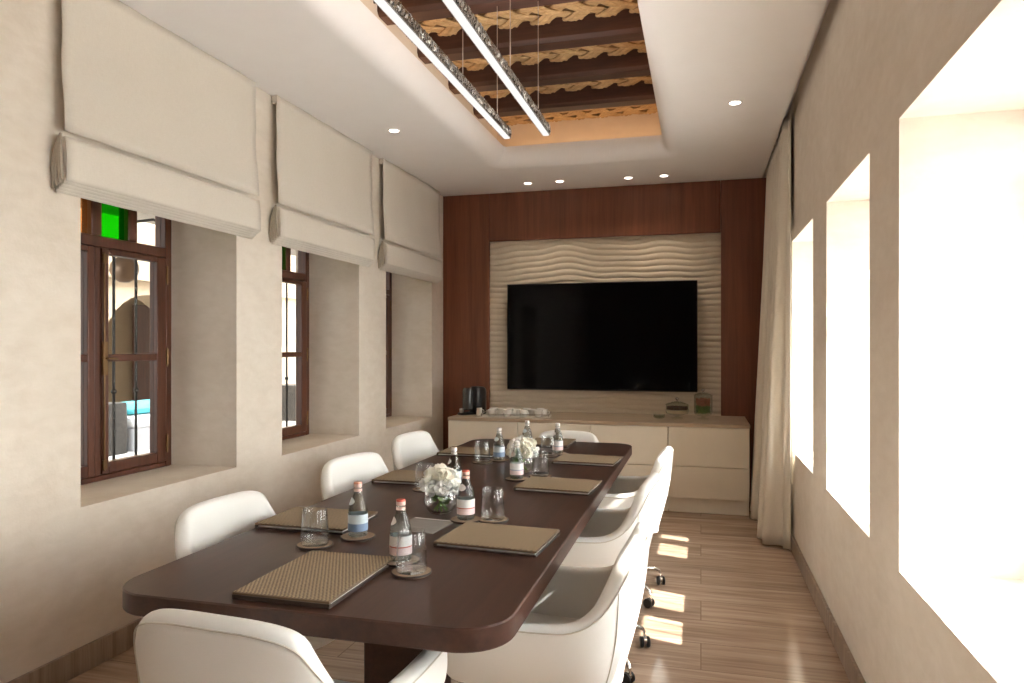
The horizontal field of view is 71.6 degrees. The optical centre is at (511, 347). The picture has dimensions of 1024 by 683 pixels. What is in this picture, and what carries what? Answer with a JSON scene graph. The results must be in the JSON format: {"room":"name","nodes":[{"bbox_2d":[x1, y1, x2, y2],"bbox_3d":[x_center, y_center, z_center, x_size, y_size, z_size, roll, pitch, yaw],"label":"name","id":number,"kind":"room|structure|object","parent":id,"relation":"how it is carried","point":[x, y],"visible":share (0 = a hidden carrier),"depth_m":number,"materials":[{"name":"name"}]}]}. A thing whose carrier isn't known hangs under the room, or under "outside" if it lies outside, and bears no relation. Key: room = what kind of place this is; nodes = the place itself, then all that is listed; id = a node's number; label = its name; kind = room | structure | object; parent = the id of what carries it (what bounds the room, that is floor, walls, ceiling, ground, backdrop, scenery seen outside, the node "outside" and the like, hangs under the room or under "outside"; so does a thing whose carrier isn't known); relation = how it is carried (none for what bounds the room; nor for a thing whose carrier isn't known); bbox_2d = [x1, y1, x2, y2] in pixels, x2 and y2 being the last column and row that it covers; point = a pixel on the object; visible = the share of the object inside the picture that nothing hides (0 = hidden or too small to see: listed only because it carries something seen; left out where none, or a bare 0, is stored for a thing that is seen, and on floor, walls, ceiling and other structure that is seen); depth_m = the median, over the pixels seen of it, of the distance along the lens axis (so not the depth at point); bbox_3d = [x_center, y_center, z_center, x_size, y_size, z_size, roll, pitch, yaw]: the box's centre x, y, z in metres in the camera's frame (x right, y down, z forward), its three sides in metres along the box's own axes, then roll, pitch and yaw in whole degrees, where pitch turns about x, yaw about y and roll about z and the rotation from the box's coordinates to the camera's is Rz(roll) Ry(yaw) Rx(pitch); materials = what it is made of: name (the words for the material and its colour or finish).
{"room":"meeting room","nodes":[
{"label":"meeting room","id":0,"kind":"room"},
{"bbox_2d":[109,218,154,282],"bbox_3d":[-2.380,-0.627,4.576,0.463,0.414,0.176,0,0,15],"label":"hanging lantern","id":1,"kind":"object","parent":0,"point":[124,268],"visible":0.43,"depth_m":4.56,"materials":[{"name":"orange metal"}]},
{"bbox_2d":[0,0,442,682],"bbox_3d":[-2.210,-0.390,3.210,0.577,3.920,10.068,0,0,15],"label":"wall","id":2,"kind":"structure","parent":0,"point":[69,549],"depth_m":3.61,"materials":[{"name":"beige paint"}]},
{"bbox_2d":[7,617,142,682],"bbox_3d":[-1.949,1.393,3.037,0.018,0.115,9.468,0,0,15],"label":"baseboard","id":3,"kind":"structure","parent":2,"relation":"attached to","point":[62,669],"depth_m":3.16,"materials":[{"name":"wood"}]},
{"bbox_2d":[81,198,170,484],"bbox_3d":[-2.237,-0.077,3.785,0.163,1.585,1.095,0,0,15],"label":"window","id":4,"kind":"structure","parent":2,"relation":"in","point":[106,230],"depth_m":3.89,"materials":[{"name":"brown wood"}]},
{"bbox_2d":[50,0,260,238],"bbox_3d":[-1.746,-1.140,3.672,0.080,0.958,1.389,0,0,15],"label":"blind","id":5,"kind":"object","parent":2,"relation":"attached to","point":[131,84],"visible":1,"depth_m":3.50,"materials":[{"name":"fabric"}]},
{"bbox_2d":[282,246,308,439],"bbox_3d":[-1.833,-0.077,5.303,0.163,1.585,1.087,0,0,15],"label":"window","id":6,"kind":"structure","parent":2,"relation":"in","point":[300,279],"depth_m":5.71,"materials":[{"name":"brown wood"}]},
{"bbox_2d":[269,95,375,266],"bbox_3d":[-1.339,-1.140,5.199,0.080,0.958,1.389,0,0,15],"label":"blind","id":7,"kind":"object","parent":2,"relation":"attached to","point":[322,172],"visible":1,"depth_m":5.06,"materials":[{"name":"fabric"}]},
{"bbox_2d":[386,272,391,416],"bbox_3d":[-1.420,-0.077,6.853,0.163,1.585,1.095,0,0,15],"label":"window","id":8,"kind":"structure","parent":2,"relation":"in","point":[388,274],"depth_m":7.30,"materials":[{"name":"brown wood"}]},
{"bbox_2d":[378,158,442,283],"bbox_3d":[-0.933,-1.140,6.726,0.080,0.958,1.389,0,0,15],"label":"blind","id":9,"kind":"object","parent":2,"relation":"attached to","point":[411,206],"visible":1,"depth_m":6.61,"materials":[{"name":"fabric"}]},
{"bbox_2d":[65,501,849,682],"bbox_3d":[-0.329,1.510,2.710,4.470,0.120,10.068,0,0,15],"label":"floor","id":10,"kind":"structure","parent":0,"point":[731,606],"depth_m":3.75,"materials":[{"name":"wood"}]},
{"bbox_2d":[174,491,334,649],"bbox_3d":[-0.886,1.019,2.704,0.612,0.862,0.636,0,0,21],"label":"chair","id":11,"kind":"object","parent":10,"relation":"on","point":[204,524],"visible":0.11,"depth_m":2.73,"materials":[{"name":"white leather"}]},
{"bbox_2d":[133,608,446,682],"bbox_3d":[-0.557,1.019,1.816,0.636,0.862,0.612,0,0,19],"label":"chair","id":12,"kind":"object","parent":10,"relation":"on","point":[170,645],"visible":0.97,"depth_m":1.54,"materials":[{"name":"white leather"}]},
{"bbox_2d":[320,452,388,499],"bbox_3d":[-0.638,1.019,3.760,0.612,0.862,0.636,0,0,29],"label":"chair","id":13,"kind":"object","parent":10,"relation":"on","point":[339,475],"visible":0.15,"depth_m":3.83,"materials":[{"name":"white leather"}]},
{"bbox_2d":[122,439,631,682],"bbox_3d":[-0.152,1.075,3.599,1.200,0.750,3.542,0,0,15],"label":"conference table","id":14,"kind":"object","parent":10,"relation":"on","point":[470,601],"visible":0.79,"depth_m":2.22,"materials":[{"name":"brown wood"}]},
{"bbox_2d":[232,550,392,608],"bbox_3d":[-0.578,0.689,2.135,0.300,0.022,0.420,0,0,15],"label":"folder","id":15,"kind":"object","parent":14,"relation":"on","point":[314,579],"visible":0.98,"depth_m":2.06,"materials":[{"name":"brown leather"}]},
{"bbox_2d":[296,539,332,550],"bbox_3d":[-0.695,0.696,2.503,0.127,0.008,0.127,0,0,15],"label":"coaster","id":16,"kind":"object","parent":14,"relation":"on","point":[311,541],"visible":0.96,"depth_m":2.49,"materials":[{"name":"brown leather"}]},
{"bbox_2d":[301,507,328,546],"bbox_3d":[-0.695,0.630,2.503,0.097,0.123,0.097,0,0,15],"label":"glass tumbler","id":17,"kind":"object","parent":16,"relation":"on","point":[321,544],"visible":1,"depth_m":2.49,"materials":[{"name":"clear glass"}]},
{"bbox_2d":[255,506,377,534],"bbox_3d":[-0.774,0.689,2.840,0.375,0.022,0.300,0,0,15],"label":"folder","id":18,"kind":"object","parent":14,"relation":"on","point":[315,519],"visible":0.96,"depth_m":2.78,"materials":[{"name":"brown leather"}]},
{"bbox_2d":[340,532,375,541],"bbox_3d":[-0.566,0.696,2.609,0.127,0.008,0.127,0,0,15],"label":"coaster","id":19,"kind":"object","parent":14,"relation":"on","point":[345,537],"visible":0.82,"depth_m":2.58,"materials":[{"name":"brown wood"}]},
{"bbox_2d":[348,481,367,536],"bbox_3d":[-0.566,0.594,2.609,0.073,0.196,0.073,0,0,25],"label":"water bottle","id":20,"kind":"object","parent":19,"relation":"on","point":[357,511],"visible":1,"depth_m":2.58,"materials":[{"name":"clear glass"}]},
{"bbox_2d":[372,470,424,485],"bbox_3d":[-0.502,0.689,3.745,0.375,0.022,0.300,0,0,15],"label":"folder","id":21,"kind":"object","parent":14,"relation":"on","point":[396,477],"visible":0.54,"depth_m":3.67,"materials":[{"name":"brown leather"}]},
{"bbox_2d":[387,555,419,567],"bbox_3d":[-0.362,0.696,2.314,0.127,0.008,0.127,0,0,15],"label":"coaster","id":22,"kind":"object","parent":14,"relation":"on","point":[414,560],"visible":0.43,"depth_m":2.28,"materials":[{"name":"brown leather"}]},
{"bbox_2d":[390,498,411,561],"bbox_3d":[-0.362,0.594,2.314,0.073,0.196,0.073,0,0,35],"label":"water bottle","id":23,"kind":"object","parent":22,"relation":"on","point":[400,522],"visible":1,"depth_m":2.29,"materials":[{"name":"clear glass"}]},
{"bbox_2d":[391,565,431,579],"bbox_3d":[-0.311,0.696,2.199,0.127,0.008,0.127,0,0,15],"label":"coaster","id":24,"kind":"object","parent":14,"relation":"on","point":[406,568],"visible":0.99,"depth_m":2.19,"materials":[{"name":"brown leather"}]},
{"bbox_2d":[396,530,426,574],"bbox_3d":[-0.311,0.630,2.199,0.097,0.123,0.097,0,0,15],"label":"glass tumbler","id":25,"kind":"object","parent":24,"relation":"on","point":[418,572],"visible":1,"depth_m":2.18,"materials":[{"name":"clear glass"}]},
{"bbox_2d":[409,517,452,533],"bbox_3d":[-0.347,0.698,2.788,0.184,0.004,0.200,0,0,21],"label":"note card","id":26,"kind":"object","parent":14,"relation":"on","point":[418,524],"visible":0.66,"depth_m":2.79,"materials":[{"name":"white paper"}]},
{"bbox_2d":[424,494,456,514],"bbox_3d":[-0.300,0.646,2.988,0.140,0.106,0.140,0,0,15],"label":"glass vase","id":27,"kind":"object","parent":14,"relation":"on","point":[456,494],"visible":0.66,"depth_m":2.97,"materials":[{"name":"clear glass"}]},
{"bbox_2d":[419,463,460,511],"bbox_3d":[-0.300,0.585,2.985,0.184,0.201,0.190,0,0,-9],"label":"flower bouquet","id":28,"kind":"object","parent":27,"relation":"in","point":[439,481],"visible":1,"depth_m":2.94,"materials":[{"name":"beige plant"}]},
{"bbox_2d":[437,446,492,457],"bbox_3d":[-0.267,0.689,4.676,0.375,0.022,0.300,0,0,15],"label":"folder","id":29,"kind":"object","parent":14,"relation":"on","point":[482,452],"visible":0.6,"depth_m":4.58,"materials":[{"name":"brown leather"}]},
{"bbox_2d":[450,516,480,523],"bbox_3d":[-0.186,0.696,2.866,0.127,0.008,0.127,0,0,15],"label":"coaster","id":30,"kind":"object","parent":14,"relation":"on","point":[454,519],"visible":0.65,"depth_m":2.83,"materials":[{"name":"beige wood"}]},
{"bbox_2d":[457,469,474,519],"bbox_3d":[-0.186,0.594,2.866,0.073,0.196,0.073,0,0,6],"label":"water bottle","id":31,"kind":"object","parent":30,"relation":"on","point":[465,496],"visible":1,"depth_m":2.84,"materials":[{"name":"clear glass"}]},
{"bbox_2d":[472,460,492,464],"bbox_3d":[-0.180,0.696,4.290,0.127,0.008,0.127,0,0,15],"label":"coaster","id":32,"kind":"object","parent":14,"relation":"on","point":[476,461],"visible":0.99,"depth_m":4.26,"materials":[{"name":"brown leather"}]},
{"bbox_2d":[474,441,489,462],"bbox_3d":[-0.180,0.630,4.290,0.097,0.123,0.097,0,0,15],"label":"glass tumbler","id":33,"kind":"object","parent":32,"relation":"on","point":[475,441],"visible":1,"depth_m":4.29,"materials":[{"name":"clear glass"}]},
{"bbox_2d":[478,515,508,523],"bbox_3d":[-0.078,0.696,2.866,0.127,0.008,0.127,0,0,15],"label":"coaster","id":34,"kind":"object","parent":14,"relation":"on","point":[505,519],"visible":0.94,"depth_m":2.85,"materials":[{"name":"beige wood"}]},
{"bbox_2d":[481,488,504,520],"bbox_3d":[-0.078,0.630,2.866,0.097,0.123,0.097,0,0,15],"label":"glass tumbler","id":35,"kind":"object","parent":34,"relation":"on","point":[502,488],"visible":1,"depth_m":2.85,"materials":[{"name":"clear glass"}]},
{"bbox_2d":[434,522,559,556],"bbox_3d":[-0.048,0.689,2.564,0.375,0.022,0.300,0,0,19],"label":"folder","id":36,"kind":"object","parent":14,"relation":"on","point":[469,536],"visible":1,"depth_m":2.50,"materials":[{"name":"brown leather"}]},
{"bbox_2d":[489,459,508,462],"bbox_3d":[-0.080,0.696,4.367,0.127,0.008,0.127,0,0,15],"label":"coaster","id":37,"kind":"object","parent":14,"relation":"on","point":[492,460],"visible":0.72,"depth_m":4.34,"materials":[{"name":"brown leather"}]},
{"bbox_2d":[493,427,504,459],"bbox_3d":[-0.080,0.594,4.367,0.073,0.196,0.073,0,0,13],"label":"water bottle","id":38,"kind":"object","parent":37,"relation":"on","point":[499,445],"visible":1,"depth_m":4.34,"materials":[{"name":"white"}]},
{"bbox_2d":[505,477,527,481],"bbox_3d":[0.025,0.696,3.750,0.127,0.008,0.127,0,0,15],"label":"coaster","id":39,"kind":"object","parent":14,"relation":"on","point":[506,478],"visible":0.67,"depth_m":3.71,"materials":[{"name":"brown leather"}]},
{"bbox_2d":[510,441,523,478],"bbox_3d":[0.025,0.594,3.750,0.073,0.196,0.073,0,0,23],"label":"water bottle","id":40,"kind":"object","parent":39,"relation":"on","point":[516,461],"visible":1,"depth_m":3.72,"materials":[{"name":"clear glass"}]},
{"bbox_2d":[529,474,551,476],"bbox_3d":[0.153,0.696,3.824,0.127,0.008,0.127,0,0,15],"label":"coaster","id":41,"kind":"object","parent":14,"relation":"on","point":[548,475],"visible":0.54,"depth_m":3.83,"materials":[{"name":"brown leather"}]},
{"bbox_2d":[531,457,549,476],"bbox_3d":[0.153,0.630,3.824,0.097,0.123,0.097,0,0,15],"label":"glass tumbler","id":42,"kind":"object","parent":41,"relation":"on","point":[532,457],"visible":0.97,"depth_m":3.82,"materials":[{"name":"clear glass"}]},
{"bbox_2d":[538,454,557,457],"bbox_3d":[0.231,0.696,4.543,0.127,0.008,0.127,0,0,15],"label":"coaster","id":43,"kind":"object","parent":14,"relation":"on","point":[555,456],"visible":0.94,"depth_m":4.50,"materials":[{"name":"brown leather"}]},
{"bbox_2d":[535,437,575,448],"bbox_3d":[0.281,0.689,5.120,0.300,0.022,0.375,0,0,15],"label":"folder","id":44,"kind":"object","parent":14,"relation":"on","point":[546,442],"visible":0.66,"depth_m":5.05,"materials":[{"name":"brown leather"}]},
{"bbox_2d":[513,476,601,495],"bbox_3d":[0.233,0.689,3.539,0.375,0.022,0.300,0,0,19],"label":"folder","id":45,"kind":"object","parent":14,"relation":"on","point":[568,486],"visible":1,"depth_m":3.48,"materials":[{"name":"brown leather"}]},
{"bbox_2d":[551,453,622,466],"bbox_3d":[0.463,0.689,4.337,0.375,0.022,0.300,0,0,19],"label":"folder","id":46,"kind":"object","parent":14,"relation":"on","point":[565,459],"visible":1,"depth_m":4.25,"materials":[{"name":"brown leather"}]},
{"bbox_3d":[0.055,0.646,3.959,0.140,0.106,0.140,0,0,15],"label":"glass vase","id":47,"kind":"object","parent":14,"relation":"on","visible":0},
{"bbox_2d":[505,435,539,469],"bbox_3d":[0.058,0.586,3.962,0.185,0.201,0.198,0,0,-19],"label":"flower bouquet","id":48,"kind":"object","parent":47,"relation":"in","point":[528,448],"visible":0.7,"depth_m":3.92,"materials":[{"name":"white plant"}]},
{"bbox_3d":[0.298,0.696,4.639,0.127,0.008,0.127,0,0,15],"label":"coaster","id":49,"kind":"object","parent":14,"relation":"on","visible":0},
{"bbox_2d":[552,423,562,453],"bbox_3d":[0.298,0.594,4.639,0.073,0.196,0.073,0,0,40],"label":"water bottle","id":50,"kind":"object","parent":49,"relation":"on","point":[558,443],"visible":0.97,"depth_m":4.61,"materials":[{"name":"white"}]},
{"bbox_3d":[-0.286,0.696,3.510,0.127,0.008,0.127,0,0,15],"label":"coaster","id":51,"kind":"object","parent":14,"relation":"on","visible":0},
{"bbox_2d":[447,447,460,477],"bbox_3d":[-0.286,0.594,3.510,0.073,0.196,0.073,0,0,39],"label":"water bottle","id":52,"kind":"object","parent":51,"relation":"on","point":[453,462],"visible":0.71,"depth_m":3.49,"materials":[{"name":"clear glass"}]},
{"bbox_3d":[0.102,0.696,4.795,0.127,0.008,0.127,0,0,15],"label":"coaster","id":53,"kind":"object","parent":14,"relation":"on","visible":0},
{"bbox_2d":[522,420,532,438],"bbox_3d":[0.102,0.594,4.795,0.073,0.196,0.073,0,0,14],"label":"water bottle","id":54,"kind":"object","parent":53,"relation":"on","point":[527,432],"visible":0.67,"depth_m":4.78,"materials":[{"name":"white"}]},
{"bbox_2d":[391,431,438,469],"bbox_3d":[-0.450,1.019,4.797,0.612,0.862,0.636,0,0,24],"label":"chair","id":55,"kind":"object","parent":10,"relation":"on","point":[409,448],"visible":0.09,"depth_m":4.86,"materials":[{"name":"white leather"}]},
{"bbox_2d":[448,420,517,447],"bbox_3d":[-0.180,1.073,7.048,0.678,0.753,0.780,0,0,15],"label":"base cabinet","id":56,"kind":"object","parent":10,"relation":"on","point":[459,432],"visible":0.19,"depth_m":6.68,"materials":[{"name":"beige paint"}]},
{"bbox_2d":[448,410,749,428],"bbox_3d":[0.816,0.680,6.803,2.736,0.031,0.825,0,0,15],"label":"countertop","id":57,"kind":"structure","parent":56,"relation":"on","point":[670,420],"depth_m":6.53,"materials":[{"name":"wood"}]},
{"bbox_2d":[458,386,485,414],"bbox_3d":[-0.396,0.527,7.051,0.300,0.275,0.144,0,0,-37],"label":"coffee machine","id":58,"kind":"object","parent":57,"relation":"on","point":[474,397],"visible":0.98,"depth_m":7.01,"materials":[{"name":"black plastic"}]},
{"bbox_2d":[458,412,474,414],"bbox_3d":[-0.448,0.654,7.012,0.170,0.022,0.100,0,0,-37],"label":"drip tray","id":59,"kind":"object","parent":58,"relation":"on","point":[459,413],"depth_m":6.97,"materials":[{"name":"black plastic"}]},
{"bbox_2d":[481,411,551,417],"bbox_3d":[0.045,0.649,6.859,0.660,0.031,0.310,0,0,8],"label":"serving tray","id":60,"kind":"object","parent":57,"relation":"on","point":[486,414],"visible":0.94,"depth_m":6.75,"materials":[{"name":"silver metal"}]},
{"bbox_2d":[503,409,513,416],"bbox_3d":[-0.039,0.627,6.767,0.094,0.063,0.084,0,0,-19],"label":"coffee cup","id":61,"kind":"object","parent":60,"relation":"on","point":[505,411],"visible":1,"depth_m":6.74,"materials":[{"name":"white ceramic"}]},
{"bbox_2d":[519,410,528,416],"bbox_3d":[0.111,0.627,6.739,0.084,0.063,0.094,0,0,-8],"label":"coffee cup","id":62,"kind":"object","parent":60,"relation":"on","point":[520,411],"visible":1,"depth_m":6.71,"materials":[{"name":"white ceramic"}]},
{"bbox_2d":[534,410,543,416],"bbox_3d":[0.254,0.627,6.724,0.094,0.063,0.084,0,0,5],"label":"coffee cup","id":63,"kind":"object","parent":60,"relation":"on","point":[538,413],"visible":1,"depth_m":6.69,"materials":[{"name":"white ceramic"}]},
{"bbox_2d":[666,398,687,413],"bbox_3d":[1.541,0.568,6.627,0.214,0.195,0.214,0,0,15],"label":"glass jar","id":64,"kind":"object","parent":57,"relation":"on","point":[670,409],"visible":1,"depth_m":6.56,"materials":[{"name":"clear glass"}]},
{"bbox_2d":[696,389,710,413],"bbox_3d":[1.768,0.525,6.566,0.172,0.279,0.172,0,0,15],"label":"glass jar","id":65,"kind":"object","parent":57,"relation":"on","point":[703,404],"visible":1,"depth_m":6.52,"materials":[{"name":"clear glass"}]},
{"bbox_2d":[447,521,651,682],"bbox_3d":[0.143,1.019,2.363,0.612,0.862,0.636,0,0,18],"label":"chair","id":66,"kind":"object","parent":10,"relation":"on","point":[581,627],"visible":0.89,"depth_m":2.09,"materials":[{"name":"white leather"}]},
{"bbox_2d":[524,612,577,623],"bbox_3d":[0.106,1.008,2.375,0.490,0.088,0.476,0,0,18],"label":"seat cushion","id":67,"kind":"object","parent":66,"relation":"on","point":[533,617],"depth_m":2.54,"materials":[{"name":"white leather"}]},
{"bbox_2d":[518,422,590,438],"bbox_3d":[0.480,1.073,6.873,0.678,0.753,0.780,0,0,15],"label":"base cabinet","id":68,"kind":"object","parent":10,"relation":"on","point":[537,429],"visible":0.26,"depth_m":6.51,"materials":[{"name":"beige paint"}]},
{"bbox_2d":[538,430,598,441],"bbox_3d":[0.356,1.044,5.170,0.636,0.812,0.612,0,0,15],"label":"chair","id":69,"kind":"object","parent":10,"relation":"on","point":[580,436],"visible":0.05,"depth_m":5.40,"materials":[{"name":"white leather"}]},
{"bbox_2d":[561,472,660,682],"bbox_3d":[0.373,1.019,3.316,0.612,0.862,0.636,0,0,19],"label":"chair","id":70,"kind":"object","parent":10,"relation":"on","point":[599,544],"visible":0.33,"depth_m":3.03,"materials":[{"name":"white leather"}]},
{"bbox_2d":[591,424,668,510],"bbox_3d":[1.140,1.073,6.697,0.678,0.753,0.780,0,0,15],"label":"base cabinet","id":71,"kind":"object","parent":10,"relation":"on","point":[647,442],"visible":0.34,"depth_m":6.30,"materials":[{"name":"beige paint"}]},
{"bbox_2d":[598,446,673,607],"bbox_3d":[0.639,1.019,4.218,0.612,0.862,0.636,0,0,19],"label":"chair","id":72,"kind":"object","parent":10,"relation":"on","point":[621,495],"visible":0.38,"depth_m":3.99,"materials":[{"name":"white leather"}]},
{"bbox_2d":[668,427,749,515],"bbox_3d":[1.800,1.073,6.521,0.678,0.753,0.780,0,0,15],"label":"base cabinet","id":73,"kind":"object","parent":10,"relation":"on","point":[710,473],"visible":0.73,"depth_m":6.15,"materials":[{"name":"beige paint"}]},
{"bbox_2d":[119,0,826,195],"bbox_3d":[-0.383,-1.708,2.652,3.242,0.175,9.528,0,0,15],"label":"ceiling","id":74,"kind":"structure","parent":0,"point":[335,61],"depth_m":4.39,"materials":[{"name":"paint"}]},
{"bbox_2d":[387,128,400,132],"bbox_3d":[-0.881,-1.617,5.305,0.100,0.007,0.100,0,0,15],"label":"recessed light","id":75,"kind":"object","parent":74,"relation":"in","point":[391,130],"visible":1,"depth_m":5.30,"materials":[{"name":"paint"}]},
{"bbox_2d":[360,0,661,146],"bbox_3d":[-0.082,-2.025,3.602,1.790,0.490,5.940,0,0,15],"label":"trim","id":76,"kind":"structure","parent":74,"relation":"attached to","point":[634,125],"depth_m":6.36,"materials":[{"name":"paint"}]},
{"bbox_2d":[377,0,584,24],"bbox_3d":[0.034,-2.033,4.036,1.670,0.165,0.160,0,0,15],"label":"ceiling beam","id":77,"kind":"structure","parent":76,"relation":"attached to","point":[421,10],"depth_m":4.10,"materials":[{"name":"brown wood"}]},
{"bbox_2d":[373,0,511,138],"bbox_3d":[-0.320,-1.600,3.174,0.062,0.698,2.270,0,0,15],"label":"pendant lamp","id":78,"kind":"object","parent":77,"relation":"hanging from","point":[393,9],"visible":1,"depth_m":3.16,"materials":[{"name":"silver metal"}]},
{"bbox_2d":[442,0,550,135],"bbox_3d":[-0.088,-1.600,3.112,0.062,0.698,2.270,0,0,15],"label":"pendant lamp","id":79,"kind":"object","parent":77,"relation":"hanging from","point":[459,9],"visible":1,"depth_m":3.17,"materials":[{"name":"silver metal"}]},
{"bbox_2d":[418,0,638,35],"bbox_3d":[0.112,-2.083,4.329,1.670,0.074,0.474,0,0,15],"label":"ceiling beam","id":80,"kind":"structure","parent":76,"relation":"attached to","point":[572,11],"depth_m":4.41,"materials":[{"name":"brown wood"}]},
{"bbox_2d":[417,9,643,63],"bbox_3d":[0.190,-2.033,4.623,1.670,0.165,0.160,0,0,15],"label":"ceiling beam","id":81,"kind":"structure","parent":76,"relation":"attached to","point":[626,26],"depth_m":4.55,"materials":[{"name":"brown wood"}]},
{"bbox_2d":[448,49,650,93],"bbox_3d":[0.346,-2.033,5.209,1.670,0.165,0.160,0,0,15],"label":"ceiling beam","id":82,"kind":"structure","parent":76,"relation":"attached to","point":[634,63],"depth_m":5.13,"materials":[{"name":"brown wood"}]},
{"bbox_2d":[452,40,646,70],"bbox_3d":[0.268,-2.083,4.916,1.670,0.074,0.474,0,0,15],"label":"ceiling beam","id":83,"kind":"structure","parent":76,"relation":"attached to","point":[615,49],"depth_m":5.00,"materials":[{"name":"brown wood"}]},
{"bbox_2d":[473,80,655,118],"bbox_3d":[0.502,-2.033,5.796,1.670,0.165,0.160,0,0,15],"label":"ceiling beam","id":84,"kind":"structure","parent":76,"relation":"attached to","point":[640,93],"depth_m":5.72,"materials":[{"name":"brown wood"}]},
{"bbox_2d":[480,75,652,97],"bbox_3d":[0.424,-2.083,5.503,1.670,0.074,0.474,0,0,15],"label":"ceiling beam","id":85,"kind":"structure","parent":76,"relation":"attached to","point":[600,84],"depth_m":5.60,"materials":[{"name":"brown wood"}]},
{"bbox_2d":[501,104,657,125],"bbox_3d":[0.595,-2.083,6.144,1.670,0.074,0.586,0,0,15],"label":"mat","id":86,"kind":"object","parent":76,"relation":"attached to","point":[650,108],"visible":0.25,"depth_m":6.28,"materials":[{"name":"brown wood"}]},
{"bbox_2d":[727,100,742,105],"bbox_3d":[1.476,-1.617,4.699,0.100,0.007,0.100,0,0,15],"label":"recessed light","id":87,"kind":"object","parent":74,"relation":"in","point":[733,102],"visible":1,"depth_m":4.69,"materials":[{"name":"paint"}]},
{"bbox_2d":[749,111,790,550],"bbox_3d":[2.075,-0.116,5.822,0.218,3.108,1.601,0,0,15],"label":"curtain","id":88,"kind":"object","parent":74,"relation":"hanging from","point":[770,494],"visible":1,"depth_m":5.17,"materials":[{"name":"fabric"}]},
{"bbox_2d":[787,0,1023,682],"bbox_3d":[1.551,-0.390,2.209,0.579,3.920,10.068,0,0,15],"label":"wall","id":89,"kind":"structure","parent":0,"point":[907,116],"depth_m":2.36,"materials":[{"name":"beige paint"}]},
{"bbox_2d":[772,0,829,150],"bbox_3d":[1.213,-1.720,2.227,0.082,0.199,9.528,0,0,15],"label":"trim","id":90,"kind":"structure","parent":89,"relation":"attached to","point":[828,1],"depth_m":4.36,"materials":[{"name":"paint"}]},
{"bbox_2d":[791,531,865,682],"bbox_3d":[1.237,1.397,2.190,0.018,0.105,9.468,0,0,15],"label":"baseboard","id":91,"kind":"structure","parent":89,"relation":"attached to","point":[852,670],"depth_m":3.59,"materials":[{"name":"wood"}]},
{"bbox_3d":[0.920,-0.390,7.410,3.314,3.920,0.340,0,0,15],"label":"wall","id":92,"kind":"structure","parent":0,"visible":0},
{"bbox_2d":[443,194,489,449],"bbox_3d":[-0.484,-0.084,7.576,0.515,3.068,0.058,0,0,15],"label":"wall panel","id":93,"kind":"object","parent":92,"relation":"attached to","point":[466,243],"depth_m":7.55,"materials":[{"name":"brown wood"}]},
{"bbox_2d":[489,180,720,241],"bbox_3d":[0.899,-1.367,7.208,2.340,0.503,0.058,0,0,15],"label":"wall panel","id":94,"kind":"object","parent":92,"relation":"attached to","point":[684,207],"depth_m":7.16,"materials":[{"name":"brown wood"}]},
{"bbox_2d":[490,233,720,415],"bbox_3d":[0.902,0.167,7.222,2.346,2.563,0.013,0,0,15],"label":"relief panel","id":95,"kind":"object","parent":92,"relation":"attached to","point":[681,256],"visible":0.31,"depth_m":7.20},
{"bbox_2d":[507,280,697,391],"bbox_3d":[0.881,-0.107,7.161,1.915,1.090,0.062,0,0,15],"label":"television","id":96,"kind":"object","parent":95,"relation":"attached to","point":[637,335],"visible":1,"depth_m":7.12,"materials":[{"name":"black plastic"}]},
{"bbox_2d":[721,178,765,491],"bbox_3d":[2.251,-0.084,6.848,0.453,3.068,0.058,0,0,15],"label":"wall panel","id":97,"kind":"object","parent":92,"relation":"attached to","point":[742,200],"depth_m":6.83,"materials":[{"name":"brown wood"}]},
{"label":"outside","id":98,"kind":"structure","parent":0,"visible":0},
{"bbox_2d":[109,421,295,459],"bbox_3d":[-6.988,1.530,11.172,12.749,0.120,30.000,0,0,15],"label":"terrace","id":99,"kind":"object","parent":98,"point":[290,423],"depth_m":9.91,"materials":[{"name":"white"}]},
{"bbox_2d":[109,402,126,455],"bbox_3d":[-5.748,1.120,9.704,0.700,0.700,0.600,0,0,15],"label":"stone planter","id":100,"kind":"object","parent":99,"relation":"on","point":[120,407],"visible":0.24,"depth_m":9.73,"materials":[{"name":"grey stone"}]},
{"bbox_2d":[127,413,149,451],"bbox_3d":[-5.450,1.225,10.825,0.800,0.490,1.560,0,0,15],"label":"daybed","id":101,"kind":"object","parent":99,"relation":"on","point":[143,420],"visible":0.12,"depth_m":10.04,"materials":[{"name":"white fabric"}]},
{"bbox_2d":[126,399,149,414],"bbox_3d":[-5.522,0.888,10.555,0.500,0.180,0.900,0,0,15],"label":"cushion","id":102,"kind":"object","parent":101,"relation":"on","point":[143,406],"visible":0.22,"depth_m":10.28,"materials":[{"name":"teal fabric"}]},
{"bbox_2d":[109,222,295,401],"bbox_3d":[-6.916,-1.540,14.258,2.900,6.020,22.000,0,0,15],"label":"building","id":103,"kind":"structure","parent":99,"relation":"on","point":[124,292],"depth_m":14.86,"materials":[{"name":"paint"}]},
{"bbox_2d":[137,212,295,255],"bbox_3d":[-2.991,-1.375,5.970,2.349,0.150,12.000,0,0,15],"label":"roof canopy","id":104,"kind":"object","parent":103,"relation":"attached to","point":[140,216],"depth_m":7.12,"materials":[{"name":"concrete"}]},
{"bbox_2d":[282,384,295,420],"bbox_3d":[-4.475,1.120,14.488,0.700,0.700,0.600,0,0,15],"label":"stone planter","id":105,"kind":"object","parent":99,"relation":"on","point":[291,387],"visible":0.22,"depth_m":14.17,"materials":[{"name":"grey stone"}]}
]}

